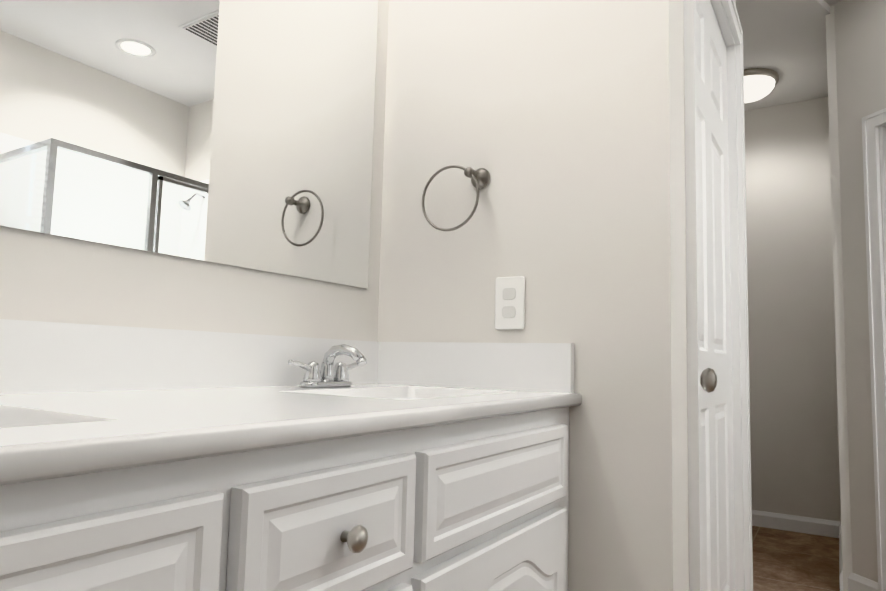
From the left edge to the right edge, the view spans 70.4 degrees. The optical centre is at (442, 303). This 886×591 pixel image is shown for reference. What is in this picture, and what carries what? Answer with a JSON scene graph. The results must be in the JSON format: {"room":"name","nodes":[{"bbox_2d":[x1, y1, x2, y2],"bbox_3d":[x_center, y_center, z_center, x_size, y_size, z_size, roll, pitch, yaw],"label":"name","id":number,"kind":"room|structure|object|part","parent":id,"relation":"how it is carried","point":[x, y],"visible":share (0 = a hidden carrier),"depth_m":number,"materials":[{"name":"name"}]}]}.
{"room":"bathroom","nodes":[
{"label":"bathroom","id":0,"kind":"room"},
{"bbox_2d":[0,0,388,341],"bbox_3d":[0.168,-0.138,2.210,0.120,2.460,4.450,-2,-6,32],"label":"wall","id":1,"kind":"structure","parent":0,"point":[49,278],"depth_m":1.10,"materials":[{"name":"paint"}]},
{"bbox_2d":[0,0,377,288],"bbox_3d":[-0.513,-0.513,1.018,0.005,0.845,1.283,-2,-6,32],"label":"mirror","id":2,"kind":"object","parent":1,"relation":"attached to","point":[237,133],"visible":1,"depth_m":1.12,"materials":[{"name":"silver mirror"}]},
{"bbox_2d":[0,319,379,390],"bbox_3d":[-0.513,0.086,0.974,0.020,0.100,1.350,-2,-6,32],"label":"backsplash","id":3,"kind":"structure","parent":1,"relation":"attached to","point":[35,355],"depth_m":1.04,"materials":[{"name":"white stone"}]},
{"bbox_2d":[377,0,686,590],"bbox_3d":[0.173,-0.206,1.448,0.700,2.460,0.120,-2,-6,32],"label":"wall","id":4,"kind":"structure","parent":0,"point":[560,121],"depth_m":1.32,"materials":[{"name":"paint"}]},
{"bbox_2d":[422,165,489,230],"bbox_3d":[0.026,-0.234,1.432,0.151,0.151,0.064,-2,-6,32],"label":"towel ring","id":5,"kind":"object","parent":4,"relation":"attached to","point":[480,178],"visible":1,"depth_m":1.42,"materials":[{"name":"silver metal"}]},
{"bbox_2d":[376,342,573,390],"bbox_3d":[0.055,0.138,1.400,0.488,0.100,0.020,-2,-6,32],"label":"backsplash","id":6,"kind":"structure","parent":4,"relation":"attached to","point":[518,366],"depth_m":1.37,"materials":[{"name":"white stone"}]},
{"bbox_2d":[495,276,524,329],"bbox_3d":[0.145,0.000,1.367,0.070,0.115,0.008,-2,-6,32],"label":"electrical outlet plate","id":7,"kind":"object","parent":4,"relation":"attached to","point":[509,302],"visible":1,"depth_m":1.36,"materials":[{"name":"white plastic"}]},
{"bbox_2d":[681,0,688,590],"bbox_3d":[0.473,-0.205,1.381,0.120,2.460,0.085,-2,-6,32],"label":"wall","id":8,"kind":"structure","parent":0,"point":[685,306],"depth_m":1.31,"materials":[{"name":"paint"}]},
{"bbox_2d":[736,0,840,110],"bbox_3d":[1.840,-1.342,2.341,2.880,0.115,6.230,-2,-6,32],"label":"ceiling","id":9,"kind":"structure","parent":0,"point":[785,40],"depth_m":3.00,"materials":[{"name":"paint"}]},
{"bbox_2d":[744,68,778,102],"bbox_3d":[1.635,-1.143,3.380,0.304,0.105,0.304,-2,-6,32],"label":"light","id":10,"kind":"object","parent":9,"relation":"attached to","point":[760,83],"visible":0.54,"depth_m":3.27,"materials":[{"name":"white glass"}]},
{"bbox_2d":[744,97,840,521],"bbox_3d":[1.769,0.041,3.752,1.190,2.460,0.120,-2,-6,32],"label":"wall","id":11,"kind":"structure","parent":0,"point":[794,443],"depth_m":3.55,"materials":[{"name":"paint"}]},
{"bbox_2d":[752,510,839,537],"bbox_3d":[1.708,1.217,3.587,0.960,0.085,0.012,-2,-6,32],"label":"baseboard","id":12,"kind":"structure","parent":11,"relation":"attached to","point":[809,525],"depth_m":3.44,"materials":[{"name":"white wood"}]},
{"bbox_2d":[752,526,839,590],"bbox_3d":[1.778,1.159,2.116,2.880,0.060,6.230,-2,-6,32],"label":"floor","id":13,"kind":"structure","parent":0,"point":[783,560],"depth_m":2.91,"materials":[{"name":"wood"}]},
{"bbox_2d":[0,391,581,590],"bbox_3d":[-0.302,0.554,0.793,0.544,0.805,1.350,-2,-6,32],"label":"bathroom vanity","id":14,"kind":"object","parent":13,"relation":"on","point":[142,459],"depth_m":0.63,"materials":[{"name":"white"}]},
{"bbox_2d":[0,383,579,462],"bbox_3d":[-0.302,0.141,0.836,0.520,0.024,1.350,-2,-6,32],"label":"countertop","id":15,"kind":"structure","parent":14,"relation":"on","point":[75,422],"depth_m":0.69,"materials":[{"name":"white stone"}]},
{"bbox_3d":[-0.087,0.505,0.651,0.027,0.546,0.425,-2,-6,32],"label":"knob","id":16,"kind":"part","parent":14,"relation":"part of","materials":[{"name":"silver metal"}]},
{"bbox_2d":[826,5,852,590],"bbox_3d":[2.409,0.057,3.756,0.110,2.460,2.750,-2,-6,32],"label":"wall","id":17,"kind":"structure","parent":0,"point":[839,319],"depth_m":2.61,"materials":[{"name":"paint"}]},
{"bbox_2d":[839,522,842,590],"bbox_3d":[1.856,1.162,2.932,0.012,0.085,0.970,-2,-6,32],"label":"baseboard","id":18,"kind":"structure","parent":17,"relation":"attached to","point":[840,563],"depth_m":2.68,"materials":[{"name":"white wood"}]},
{"bbox_2d":[834,0,885,582],"bbox_3d":[1.802,-0.092,2.268,0.120,2.460,0.759,3,-5,-13],"label":"wall","id":19,"kind":"structure","parent":0,"point":[856,68],"depth_m":2.54,"materials":[{"name":"paint"}]},
{"bbox_2d":[848,573,877,590],"bbox_3d":[1.639,1.113,2.446,0.012,0.085,0.154,3,-5,-13],"label":"baseboard","id":20,"kind":"structure","parent":19,"relation":"attached to","point":[856,582],"depth_m":2.46,"materials":[{"name":"white wood"}]},
{"bbox_2d":[862,108,885,590],"bbox_3d":[1.818,0.177,2.143,0.162,1.903,0.668,3,-5,-13],"label":"trim","id":21,"kind":"structure","parent":19,"relation":"attached to","point":[872,123],"depth_m":2.44,"materials":[{"name":"white wood"}]},
{"bbox_3d":[0.731,-1.149,1.841,0.120,0.485,0.795,-2,-6,32],"label":"wall","id":22,"kind":"structure","parent":0,"visible":0},
{"bbox_2d":[696,0,734,590],"bbox_3d":[0.743,0.074,1.706,0.099,1.952,0.792,-2,-6,32],"label":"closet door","id":23,"kind":"structure","parent":22,"relation":"in","point":[718,539],"depth_m":1.79,"materials":[{"name":"white wood"}]},
{"bbox_2d":[684,0,752,590],"bbox_3d":[0.703,0.048,1.716,0.141,2.028,0.883,-2,-6,32],"label":"trim","id":24,"kind":"structure","parent":22,"relation":"attached to","point":[727,16],"depth_m":1.98,"materials":[{"name":"white wood"}]}
]}

